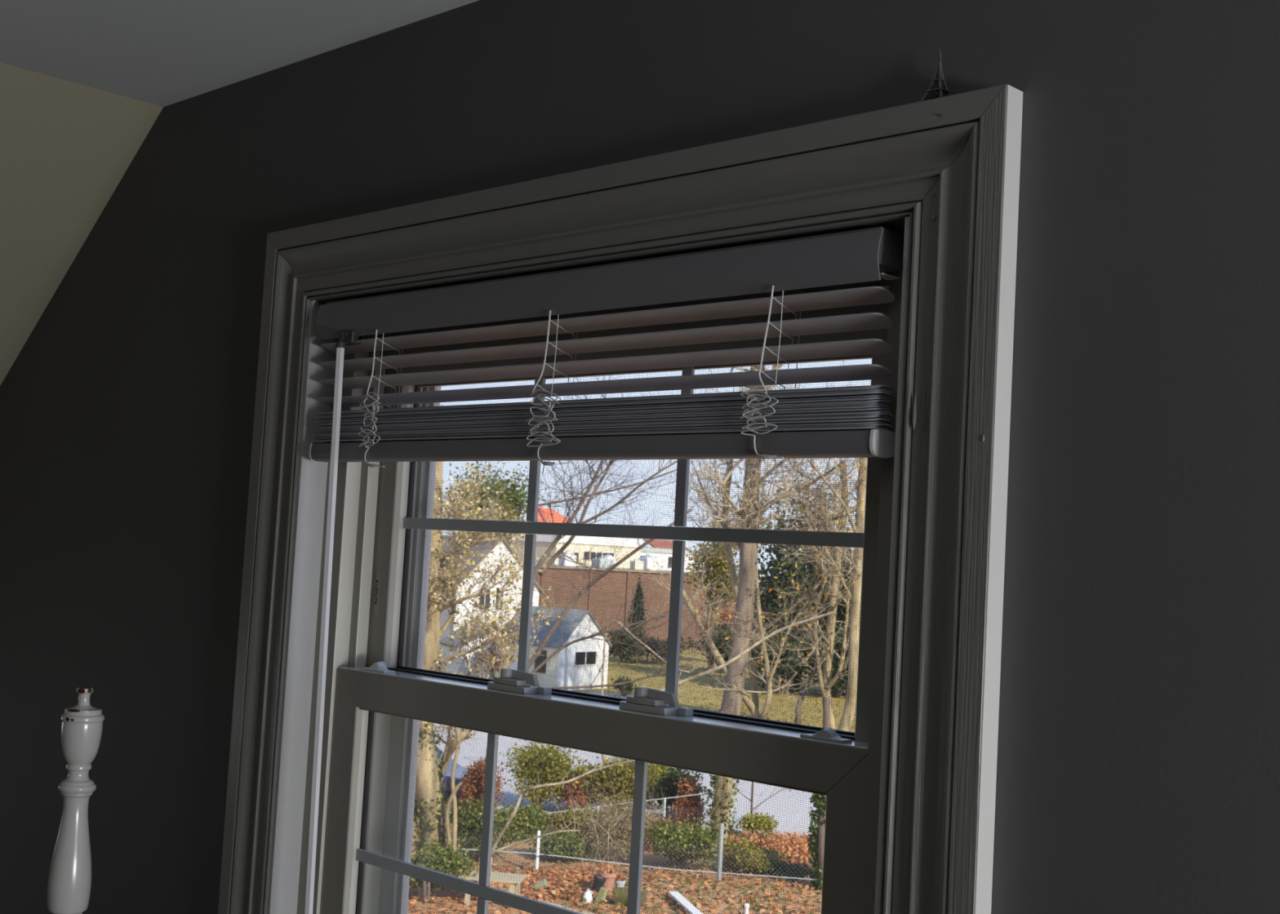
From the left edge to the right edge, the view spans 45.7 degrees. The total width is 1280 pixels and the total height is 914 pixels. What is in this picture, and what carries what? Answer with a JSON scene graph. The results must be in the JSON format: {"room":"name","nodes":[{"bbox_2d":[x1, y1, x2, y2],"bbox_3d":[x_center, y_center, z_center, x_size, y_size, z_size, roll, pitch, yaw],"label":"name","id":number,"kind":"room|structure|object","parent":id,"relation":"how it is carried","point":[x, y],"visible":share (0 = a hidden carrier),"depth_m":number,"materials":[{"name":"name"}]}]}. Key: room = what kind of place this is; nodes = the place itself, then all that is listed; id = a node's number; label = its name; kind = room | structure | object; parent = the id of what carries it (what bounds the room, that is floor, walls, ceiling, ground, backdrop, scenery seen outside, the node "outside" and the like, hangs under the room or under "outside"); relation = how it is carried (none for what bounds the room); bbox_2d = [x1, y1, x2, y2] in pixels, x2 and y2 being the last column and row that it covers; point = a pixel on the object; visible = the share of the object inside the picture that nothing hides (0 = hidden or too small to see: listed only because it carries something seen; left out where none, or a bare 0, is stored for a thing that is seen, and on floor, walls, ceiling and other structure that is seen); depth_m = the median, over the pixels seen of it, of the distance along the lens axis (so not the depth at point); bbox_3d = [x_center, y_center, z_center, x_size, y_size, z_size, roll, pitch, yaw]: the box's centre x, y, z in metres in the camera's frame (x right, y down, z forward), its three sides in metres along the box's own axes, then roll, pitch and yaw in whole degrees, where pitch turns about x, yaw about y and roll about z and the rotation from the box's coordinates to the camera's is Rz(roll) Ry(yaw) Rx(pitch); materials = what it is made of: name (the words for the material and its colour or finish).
{"room":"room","nodes":[
{"label":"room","id":0,"kind":"room"},
{"bbox_2d":[0,62,163,385],"bbox_3d":[-2.483,-0.067,1.189,1.474,1.195,3.700,-1,-5,44],"label":"sloped ceiling","id":1,"kind":"structure","parent":0,"point":[66,147],"depth_m":2.05,"materials":[{"name":"beige paint"}]},
{"bbox_2d":[0,0,478,106],"bbox_3d":[-0.649,-0.667,-0.527,3.557,0.050,3.700,-1,-5,44],"label":"ceiling","id":2,"kind":"structure","parent":0,"point":[163,53],"depth_m":1.74,"materials":[{"name":"white paint"}]},
{"bbox_2d":[0,0,1279,913],"bbox_3d":[0.067,0.549,1.301,5.100,2.088,0.112,-1,-5,44],"label":"wall","id":3,"kind":"structure","parent":0,"point":[1138,761],"depth_m":1.23,"materials":[{"name":"grey paint"}]},
{"bbox_2d":[217,234,310,913],"bbox_3d":[-0.424,0.188,1.729,0.084,0.902,0.022,-1,-5,44],"label":"trim","id":4,"kind":"structure","parent":3,"relation":"attached to","point":[278,404],"depth_m":1.73,"materials":[{"name":"paint"}]},
{"bbox_2d":[266,202,909,913],"bbox_3d":[-0.047,0.238,1.474,0.824,0.849,0.172,-1,-5,44],"label":"window","id":5,"kind":"structure","parent":3,"relation":"in","point":[379,691],"depth_m":1.52,"materials":[{"name":"white paint"}]},
{"bbox_2d":[304,226,902,913],"bbox_3d":[-0.102,0.187,1.418,0.766,0.730,0.057,-1,-5,44],"label":"window blind","id":6,"kind":"object","parent":5,"relation":"attached to","point":[848,421],"visible":1,"depth_m":1.37,"materials":[{"name":"plastic"}]},
{"bbox_2d":[267,84,1006,300],"bbox_3d":[-0.081,-0.223,1.444,0.979,0.084,0.024,-1,-5,44],"label":"trim","id":7,"kind":"structure","parent":3,"relation":"attached to","point":[896,154],"depth_m":1.34,"materials":[{"name":"paint"}]},
{"bbox_2d":[918,48,951,102],"bbox_3d":[0.227,-0.289,1.152,0.021,0.042,0.021,-1,-5,44],"label":"figurine","id":8,"kind":"object","parent":7,"relation":"on","point":[940,91],"visible":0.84,"depth_m":1.15,"materials":[{"name":"grey metal"}]},
{"bbox_2d":[879,84,1022,913],"bbox_3d":[0.216,0.181,1.105,0.088,0.902,0.023,-1,-5,44],"label":"trim","id":9,"kind":"structure","parent":3,"relation":"attached to","point":[941,754],"depth_m":1.10,"materials":[{"name":"paint"}]},
{"bbox_3d":[-1.300,1.449,-0.148,5.050,0.050,3.700,-1,-5,44],"label":"floor","id":10,"kind":"structure","parent":0,"visible":0},
{"bbox_2d":[46,687,104,913],"bbox_3d":[-0.671,0.921,1.694,0.068,1.319,0.068,-1,-5,44],"label":"bedpost","id":11,"kind":"object","parent":10,"relation":"on","point":[69,877],"visible":1,"depth_m":1.72,"materials":[{"name":"white paint"}]},
{"label":"outside","id":12,"kind":"structure","parent":0,"visible":0},
{"bbox_2d":[407,592,822,913],"bbox_3d":[25.538,17.986,156.540,340.000,0.001,380.000,-1,-5,44],"label":"ground","id":13,"kind":"structure","parent":12,"point":[415,807],"depth_m":28.08,"materials":[{"name":"brown plant"}]},
{"bbox_2d":[408,838,479,902],"bbox_3d":[-3.561,7.101,26.073,1.876,1.068,1.524,5,-4,-21],"label":"shrub","id":14,"kind":"object","parent":13,"relation":"on","point":[435,846],"visible":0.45,"depth_m":25.83,"materials":[{"name":"green plant"}]},
{"bbox_2d":[457,756,506,811],"bbox_3d":[-3.459,7.291,33.097,1.093,1.605,0.937,3,-4,-4],"label":"shrub","id":15,"kind":"object","parent":13,"relation":"on","point":[484,759],"visible":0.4,"depth_m":32.94,"materials":[{"name":"red plant"}]},
{"bbox_2d":[413,404,563,854],"bbox_3d":[-3.461,3.517,28.548,3.755,9.010,3.091,6,-5,-38],"label":"tree","id":16,"kind":"object","parent":13,"relation":"on","point":[437,464],"visible":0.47,"depth_m":28.37,"materials":[{"name":"beige plant"}]},
{"bbox_2d":[449,794,532,862],"bbox_3d":[-3.003,7.268,29.494,1.930,1.341,1.322,-1,-5,44],"label":"shrub","id":17,"kind":"object","parent":13,"relation":"on","point":[478,801],"visible":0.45,"depth_m":29.35,"materials":[{"name":"green plant"}]},
{"bbox_2d":[459,870,526,909],"bbox_3d":[-2.539,7.404,26.003,1.076,0.460,0.707,3,-4,6],"label":"garden table","id":18,"kind":"object","parent":13,"relation":"on","point":[497,873],"visible":0.5,"depth_m":25.86,"materials":[{"name":"brown wood"}]},
{"bbox_2d":[494,800,557,839],"bbox_3d":[-2.457,7.694,32.071,1.918,0.818,1.927,-1,-5,44],"label":"shrub","id":19,"kind":"object","parent":13,"relation":"on","point":[507,806],"visible":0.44,"depth_m":31.65,"materials":[{"name":"green plant"}]},
{"bbox_2d":[534,878,548,889],"bbox_3d":[-1.760,7.642,27.154,0.261,0.221,0.190,3,-4,-1],"label":"pot","id":20,"kind":"object","parent":13,"relation":"on","point":[543,882],"visible":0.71,"depth_m":27.09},
{"bbox_2d":[535,506,566,523],"bbox_3d":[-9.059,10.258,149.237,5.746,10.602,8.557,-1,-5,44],"label":"roof","id":21,"kind":"structure","parent":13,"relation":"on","point":[545,509],"depth_m":148.73,"materials":[{"name":"red"}]},
{"bbox_2d":[467,531,642,568],"bbox_3d":[-7.910,10.812,135.144,12.183,7.733,10.367,-1,-5,44],"label":"building","id":22,"kind":"structure","parent":13,"relation":"on","point":[593,539],"depth_m":130.43,"materials":[{"name":"white"}]},
{"bbox_2d":[518,827,607,863],"bbox_3d":[-1.448,7.669,30.083,1.625,0.707,1.639,-1,-5,44],"label":"shrub","id":23,"kind":"object","parent":13,"relation":"on","point":[541,833],"visible":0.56,"depth_m":29.70,"materials":[{"name":"green plant"}]},
{"bbox_2d":[490,751,635,871],"bbox_3d":[-1.224,6.587,27.924,2.653,2.618,1.989,-1,-5,44],"label":"sapling","id":24,"kind":"object","parent":13,"relation":"on","point":[624,762],"visible":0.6,"depth_m":28.01,"materials":[{"name":"brown plant"}]},
{"bbox_2d":[543,902,594,913],"bbox_3d":[-1.135,7.655,25.518,1.372,0.090,0.220,0,-5,39],"label":"edging timber","id":25,"kind":"object","parent":13,"relation":"on","point":[562,907],"visible":0.18,"depth_m":25.59,"materials":[{"name":"brown wood"}]},
{"bbox_2d":[543,803,619,837],"bbox_3d":[-1.127,7.815,32.455,1.718,0.787,2.087,-1,-5,44],"label":"shrub","id":26,"kind":"object","parent":13,"relation":"on","point":[572,809],"visible":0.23,"depth_m":32.18,"materials":[{"name":"green plant"}]},
{"bbox_2d":[582,888,592,902],"bbox_3d":[-0.910,7.639,26.451,0.169,0.230,0.169,-1,-5,44],"label":"jug","id":27,"kind":"object","parent":13,"relation":"on","point":[586,895],"visible":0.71,"depth_m":26.40,"materials":[{"name":"plastic"}]},
{"bbox_2d":[594,887,607,904],"bbox_3d":[-0.665,7.634,26.408,0.194,0.263,0.184,-1,-5,44],"label":"stone slab","id":28,"kind":"object","parent":13,"relation":"on","point":[606,890],"visible":0.5,"depth_m":26.39,"materials":[{"name":"beige stone"}]},
{"bbox_2d":[598,862,617,893],"bbox_3d":[-0.587,7.551,27.304,0.340,0.558,0.360,3,-4,-1],"label":"terracotta pot","id":29,"kind":"object","parent":13,"relation":"on","point":[606,866],"visible":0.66,"depth_m":27.19,"materials":[{"name":"orange ceramic"}]},
{"bbox_2d":[407,835,822,913],"bbox_3d":[2.520,7.848,25.779,21.206,0.194,15.334,4,-4,-13],"label":"fallen leaves","id":30,"kind":"object","parent":13,"relation":"on","point":[588,865],"visible":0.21,"depth_m":27.23,"materials":[{"name":"brown plant"}]},
{"bbox_2d":[592,875,606,893],"bbox_3d":[-0.718,7.608,27.067,0.235,0.298,0.233,5,-4,-29],"label":"nursery pot","id":31,"kind":"object","parent":30,"relation":"on","point":[599,877],"visible":0.65,"depth_m":26.99,"materials":[{"name":"black plastic"}]},
{"bbox_2d":[411,823,818,888],"bbox_3d":[-0.482,7.390,28.538,10.322,1.155,0.481,3,-4,0],"label":"fence","id":32,"kind":"object","parent":13,"relation":"on","point":[722,832],"visible":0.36,"depth_m":28.69,"materials":[{"name":"metal"}]},
{"bbox_2d":[614,875,626,887],"bbox_3d":[-0.359,7.668,27.352,0.204,0.355,0.235,3,-4,-1],"label":"pot","id":33,"kind":"object","parent":13,"relation":"on","point":[620,877],"visible":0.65,"depth_m":27.30,"materials":[{"name":"white ceramic"}]},
{"bbox_2d":[558,779,683,866],"bbox_3d":[-0.401,7.274,30.197,2.627,1.778,2.387,3,-4,5],"label":"bramble","id":34,"kind":"object","parent":13,"relation":"on","point":[604,804],"visible":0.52,"depth_m":30.01,"materials":[{"name":"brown plant"}]},
{"bbox_2d":[433,692,816,837],"bbox_3d":[-1.724,8.889,44.240,26.963,0.020,47.697,6,-5,-31],"label":"pavement","id":35,"kind":"structure","parent":13,"relation":"on","point":[704,780],"depth_m":39.77,"materials":[{"name":"white concrete"}]},
{"bbox_2d":[414,747,495,818],"bbox_3d":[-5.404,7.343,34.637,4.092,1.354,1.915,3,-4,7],"label":"tree","id":36,"kind":"object","parent":35,"relation":"on","point":[440,757],"visible":0.06,"depth_m":33.66,"materials":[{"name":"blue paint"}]},
{"bbox_2d":[498,740,583,810],"bbox_3d":[-2.173,7.485,35.750,2.079,1.766,2.116,-1,-5,44],"label":"shrub","id":37,"kind":"object","parent":35,"relation":"on","point":[548,764],"visible":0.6,"depth_m":35.34,"materials":[{"name":"green plant"}]},
{"bbox_2d":[544,760,606,808],"bbox_3d":[-1.316,7.723,35.443,1.480,1.311,1.698,-1,-5,44],"label":"shrub","id":38,"kind":"object","parent":35,"relation":"on","point":[578,766],"visible":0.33,"depth_m":35.15,"materials":[{"name":"green plant"}]},
{"bbox_2d":[558,776,595,811],"bbox_3d":[-1.422,7.839,35.156,0.886,1.020,0.938,1,-5,34],"label":"shrub","id":39,"kind":"object","parent":35,"relation":"on","point":[571,787],"visible":0.47,"depth_m":34.93,"materials":[{"name":"green plant"}]},
{"bbox_2d":[578,756,660,817],"bbox_3d":[-0.436,7.539,35.344,2.064,1.871,2.170,3,-4,-2],"label":"shrub","id":40,"kind":"object","parent":35,"relation":"on","point":[612,759],"visible":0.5,"depth_m":34.94,"materials":[{"name":"green plant"}]},
{"bbox_2d":[611,675,636,696],"bbox_3d":[-0.725,9.983,66.191,1.140,0.996,0.945,-1,-5,44],"label":"shrub","id":41,"kind":"object","parent":35,"relation":"on","point":[619,679],"visible":0.55,"depth_m":66.04,"materials":[{"name":"green plant"}]},
{"bbox_2d":[619,763,675,810],"bbox_3d":[0.358,7.570,36.524,1.700,1.946,1.417,-1,-5,44],"label":"shrub","id":42,"kind":"object","parent":35,"relation":"on","point":[657,766],"visible":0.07,"depth_m":36.23,"materials":[{"name":"green plant"}]},
{"bbox_2d":[647,767,709,824],"bbox_3d":[0.860,7.703,34.571,1.384,1.558,1.439,-1,-5,44],"label":"evergreen shrub","id":43,"kind":"object","parent":35,"relation":"on","point":[670,768],"visible":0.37,"depth_m":34.41,"materials":[{"name":"green plant"}]},
{"bbox_2d":[600,582,843,776],"bbox_3d":[2.289,5.848,38.642,6.564,5.927,2.415,3,-4,8],"label":"tree","id":44,"kind":"object","parent":35,"relation":"on","point":[740,655],"visible":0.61,"depth_m":38.69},
{"bbox_2d":[646,360,866,715],"bbox_3d":[5.883,2.087,56.462,11.369,16.255,7.495,3,-4,-3],"label":"tree","id":45,"kind":"object","parent":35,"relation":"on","point":[752,486],"visible":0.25,"depth_m":56.12,"materials":[{"name":"brown plant"}]},
{"bbox_2d":[728,710,796,815],"bbox_3d":[2.689,7.248,35.145,2.160,2.679,2.600,-1,-5,44],"label":"sapling","id":46,"kind":"object","parent":35,"relation":"on","point":[752,788],"visible":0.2,"depth_m":34.88,"materials":[{"name":"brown plant"}]},
{"bbox_2d":[545,792,709,830],"bbox_3d":[-0.302,7.670,32.535,3.532,1.153,0.079,3,-4,0],"label":"fence","id":47,"kind":"object","parent":13,"relation":"on","point":[664,798],"visible":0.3,"depth_m":32.55,"materials":[{"name":"metal"}]},
{"bbox_2d":[613,887,645,907],"bbox_3d":[-0.183,7.642,26.372,0.531,0.327,0.330,2,-4,16],"label":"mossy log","id":48,"kind":"object","parent":13,"relation":"on","point":[627,889],"visible":0.47,"depth_m":26.28,"materials":[{"name":"green plant"}]},
{"bbox_2d":[482,369,795,803],"bbox_3d":[0.152,2.916,32.653,6.541,10.728,4.606,3,-4,3],"label":"tree","id":49,"kind":"object","parent":13,"relation":"on","point":[595,489],"visible":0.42,"depth_m":32.77,"materials":[{"name":"brown plant"}]},
{"bbox_2d":[437,633,856,732],"bbox_3d":[30.143,14.689,103.992,78.388,0.020,134.078,-1,-5,44],"label":"lawn","id":50,"kind":"structure","parent":13,"relation":"on","point":[699,695],"depth_m":71.94,"materials":[{"name":"green plant"}]},
{"bbox_2d":[439,621,500,676],"bbox_3d":[-7.747,9.330,74.167,3.414,2.516,3.500,5,-4,-24],"label":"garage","id":51,"kind":"structure","parent":50,"relation":"on","point":[450,634],"depth_m":72.72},
{"bbox_2d":[475,647,503,677],"bbox_3d":[-6.095,9.406,69.505,2.319,2.065,2.882,2,-4,19],"label":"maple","id":52,"kind":"object","parent":50,"relation":"on","point":[495,647],"visible":0.04,"depth_m":68.98,"materials":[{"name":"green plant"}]},
{"bbox_2d":[438,535,544,659],"bbox_3d":[-9.754,7.760,84.205,5.204,6.770,9.400,5,-4,-30],"label":"house","id":53,"kind":"structure","parent":50,"relation":"on","point":[445,536],"depth_m":80.35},
{"bbox_2d":[442,461,546,555],"bbox_3d":[-9.514,5.772,93.549,6.747,12.121,6.019,4,-4,-18],"label":"pine tree","id":54,"kind":"object","parent":50,"relation":"on","point":[457,468],"visible":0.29,"depth_m":92.89,"materials":[{"name":"green plant"}]},
{"bbox_2d":[494,605,612,690],"bbox_3d":[-3.979,8.686,69.449,3.800,3.580,3.955,1,-5,34],"label":"garden shed","id":55,"kind":"object","parent":50,"relation":"on","point":[572,611],"visible":0.41,"depth_m":68.13,"materials":[{"name":"white wood"}]},
{"bbox_2d":[608,628,647,664],"bbox_3d":[-1.033,10.844,87.459,2.690,2.336,2.364,-1,-5,44],"label":"evergreen shrub","id":56,"kind":"object","parent":50,"relation":"on","point":[626,638],"visible":0.52,"depth_m":86.99,"materials":[{"name":"green plant"}]},
{"bbox_2d":[626,573,646,641],"bbox_3d":[-0.310,10.121,95.516,1.400,5.864,1.477,-1,-5,44],"label":"arborvitae","id":57,"kind":"object","parent":50,"relation":"on","point":[639,579],"visible":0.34,"depth_m":95.42,"materials":[{"name":"green plant"}]},
{"bbox_2d":[534,550,738,649],"bbox_3d":[-2.166,9.844,106.014,12.984,6.382,20.036,-1,-5,44],"label":"building","id":58,"kind":"structure","parent":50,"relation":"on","point":[570,571],"depth_m":101.48,"materials":[{"name":"brown brick"}]},
{"bbox_2d":[635,633,698,664],"bbox_3d":[1.258,11.214,88.648,3.405,2.064,3.805,5,-4,-29],"label":"evergreen shrub","id":59,"kind":"object","parent":50,"relation":"on","point":[689,637],"visible":0.34,"depth_m":88.04,"materials":[{"name":"green plant"}]},
{"bbox_2d":[684,525,739,673],"bbox_3d":[4.153,7.801,83.551,3.667,8.211,2.968,1,-4,25],"label":"tree","id":60,"kind":"object","parent":50,"relation":"on","point":[720,563],"visible":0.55,"depth_m":83.19,"materials":[{"name":"green plant"}]},
{"bbox_2d":[659,389,764,713],"bbox_3d":[2.284,3.266,59.036,5.384,13.816,4.248,-1,-5,44],"label":"slender tree","id":61,"kind":"object","parent":50,"relation":"on","point":[731,555],"visible":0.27,"depth_m":58.95,"materials":[{"name":"beige plant"}]},
{"bbox_2d":[696,603,734,637],"bbox_3d":[4.606,10.623,91.214,2.401,3.670,3.011,-1,-5,44],"label":"shrub","id":62,"kind":"object","parent":50,"relation":"on","point":[726,606],"visible":0.19,"depth_m":90.92,"materials":[{"name":"red plant"}]},
{"bbox_2d":[690,623,759,673],"bbox_3d":[4.840,10.523,83.405,4.756,2.984,4.638,4,-4,-13],"label":"evergreen shrub","id":63,"kind":"object","parent":50,"relation":"on","point":[723,625],"visible":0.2,"depth_m":82.50,"materials":[{"name":"green plant"}]},
{"bbox_2d":[608,660,856,729],"bbox_3d":[7.816,11.549,76.723,28.557,0.259,46.911,-1,-5,44],"label":"grass tufts","id":64,"kind":"object","parent":50,"relation":"on","point":[815,705],"visible":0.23,"depth_m":67.88,"materials":[{"name":"plant"}]},
{"bbox_2d":[635,506,846,719],"bbox_3d":[3.597,5.853,56.216,8.167,8.545,5.042,3,-4,-1],"label":"forked tree","id":65,"kind":"object","parent":50,"relation":"on","point":[757,596],"visible":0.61,"depth_m":56.20,"materials":[{"name":"beige plant"}]},
{"bbox_2d":[704,457,857,729],"bbox_3d":[6.130,3.793,56.829,7.691,12.934,5.269,3,-4,-1],"label":"tree","id":66,"kind":"object","parent":50,"relation":"on","point":[835,591],"visible":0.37,"depth_m":56.76,"materials":[{"name":"beige plant"}]},
{"bbox_2d":[746,622,819,694],"bbox_3d":[6.766,9.569,71.853,4.199,3.464,3.993,-1,-5,44],"label":"evergreen shrub","id":67,"kind":"object","parent":50,"relation":"on","point":[791,661],"visible":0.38,"depth_m":71.14,"materials":[{"name":"green plant"}]},
{"bbox_2d":[749,479,843,691],"bbox_3d":[7.754,6.287,74.002,5.537,10.383,5.621,1,-4,25],"label":"evergreen tree","id":68,"kind":"object","parent":50,"relation":"on","point":[772,595],"visible":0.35,"depth_m":73.41,"materials":[{"name":"green plant"}]},
{"bbox_2d":[794,648,844,724],"bbox_3d":[6.558,8.656,56.383,1.372,3.202,1.464,-1,-5,44],"label":"sapling","id":69,"kind":"object","parent":50,"relation":"on","point":[824,660],"visible":0.7,"depth_m":56.19,"materials":[{"name":"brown plant"}]},
{"bbox_2d":[773,381,866,731],"bbox_3d":[7.059,3.648,54.668,4.785,13.081,5.170,-1,-5,44],"label":"tree","id":70,"kind":"object","parent":50,"relation":"on","point":[861,477],"visible":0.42,"depth_m":54.66,"materials":[{"name":"beige plant"}]},
{"bbox_2d":[793,623,848,698],"bbox_3d":[9.162,9.611,71.609,4.062,3.832,3.875,6,-5,-39],"label":"evergreen shrub","id":71,"kind":"object","parent":50,"relation":"on","point":[837,658],"visible":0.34,"depth_m":71.03,"materials":[{"name":"green plant"}]},
{"bbox_2d":[800,507,860,696],"bbox_3d":[9.726,7.287,73.072,4.942,9.870,5.177,2,-4,11],"label":"evergreen tree","id":72,"kind":"object","parent":50,"relation":"on","point":[838,606],"visible":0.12,"depth_m":72.42,"materials":[{"name":"green plant"}]},
{"bbox_2d":[619,811,680,853],"bbox_3d":[0.182,7.807,31.549,1.353,0.868,1.316,-1,-5,44],"label":"shrub","id":73,"kind":"object","parent":13,"relation":"on","point":[645,842],"visible":0.05,"depth_m":31.45,"materials":[{"name":"green plant"}]},
{"bbox_2d":[643,538,690,550],"bbox_3d":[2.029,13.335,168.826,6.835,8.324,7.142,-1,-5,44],"label":"roof","id":74,"kind":"structure","parent":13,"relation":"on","point":[654,540],"depth_m":167.59,"materials":[{"name":"red tile"}]},
{"bbox_2d":[640,547,703,572],"bbox_3d":[-1.474,12.184,145.535,12.210,7.104,11.153,-1,-5,44],"label":"building","id":75,"kind":"structure","parent":13,"relation":"on","point":[647,548],"depth_m":140.85,"materials":[{"name":"white"}]},
{"bbox_2d":[668,891,702,913],"bbox_3d":[0.805,7.740,26.010,0.170,0.160,1.929,4,-4,-13],"label":"board","id":76,"kind":"object","parent":13,"relation":"on","point":[673,892],"visible":0.59,"depth_m":26.18,"materials":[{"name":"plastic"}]},
{"bbox_2d":[668,772,705,831],"bbox_3d":[1.063,7.605,33.145,0.794,1.487,0.864,2,-4,22],"label":"shrub","id":77,"kind":"object","parent":13,"relation":"on","point":[684,785],"visible":0.5,"depth_m":32.98,"materials":[{"name":"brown plant"}]},
{"bbox_2d":[644,816,730,869],"bbox_3d":[0.813,7.577,29.741,1.795,1.088,1.629,5,-4,-30],"label":"shrub","id":78,"kind":"object","parent":13,"relation":"on","point":[661,820],"visible":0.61,"depth_m":29.40,"materials":[{"name":"green plant"}]},
{"bbox_2d":[705,774,739,847],"bbox_3d":[1.800,7.188,32.541,0.782,2.696,0.748,-1,-5,44],"label":"tree","id":79,"kind":"object","parent":13,"relation":"on","point":[726,780],"visible":0.38,"depth_m":32.31,"materials":[{"name":"beige plant"}]},
{"bbox_2d":[691,508,776,574],"bbox_3d":[11.698,12.700,183.662,10.977,12.837,11.449,-1,-5,44],"label":"tree","id":80,"kind":"object","parent":13,"relation":"on","point":[736,527],"visible":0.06,"depth_m":183.26,"materials":[{"name":"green plant"}]},
{"bbox_2d":[744,903,749,913],"bbox_3d":[1.810,7.727,25.806,0.090,0.270,0.088,-1,-5,44],"label":"pipe stub","id":81,"kind":"object","parent":13,"relation":"on","point":[746,904],"visible":0.69,"depth_m":25.78,"materials":[{"name":"plastic"}]},
{"bbox_2d":[717,837,791,875],"bbox_3d":[2.152,7.820,29.749,1.458,0.776,1.558,-1,-5,44],"label":"shrub","id":82,"kind":"object","parent":13,"relation":"on","point":[746,840],"visible":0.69,"depth_m":29.47,"materials":[{"name":"green plant"}]},
{"bbox_2d":[733,827,779,850],"bbox_3d":[2.466,8.042,31.647,1.515,0.616,1.334,-1,-5,44],"label":"bramble","id":83,"kind":"object","parent":13,"relation":"on","point":[757,830],"visible":0.14,"depth_m":31.64,"materials":[{"name":"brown plant"}]},
{"bbox_2d":[735,813,780,837],"bbox_3d":[2.554,8.129,33.419,1.108,0.659,0.947,-1,-5,44],"label":"shrub","id":84,"kind":"object","parent":13,"relation":"on","point":[748,814],"visible":0.55,"depth_m":33.29,"materials":[{"name":"green plant"}]},
{"bbox_2d":[732,830,817,864],"bbox_3d":[2.999,7.977,30.857,2.001,0.720,2.121,5,-4,-19],"label":"shrub","id":85,"kind":"object","parent":13,"relation":"on","point":[788,833],"visible":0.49,"depth_m":30.46,"materials":[{"name":"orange plant"}]},
{"bbox_2d":[760,859,813,880],"bbox_3d":[2.923,7.991,29.387,1.177,0.438,0.980,-1,-5,44],"label":"evergreen shrub","id":86,"kind":"object","parent":13,"relation":"on","point":[782,862],"visible":0.6,"depth_m":29.26,"materials":[{"name":"green plant"}]},
{"bbox_2d":[771,461,856,554],"bbox_3d":[21.274,9.717,183.698,11.952,19.847,13.215,-1,-5,44],"label":"tree","id":87,"kind":"object","parent":13,"relation":"on","point":[792,497],"visible":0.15,"depth_m":182.81,"materials":[{"name":"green plant"}]},
{"bbox_2d":[806,697,830,890],"bbox_3d":[3.488,6.529,28.709,0.612,3.933,0.563,4,-4,-8],"label":"tree","id":88,"kind":"object","parent":13,"relation":"on","point":[825,704],"visible":0.27,"depth_m":28.56,"materials":[{"name":"green plant"}]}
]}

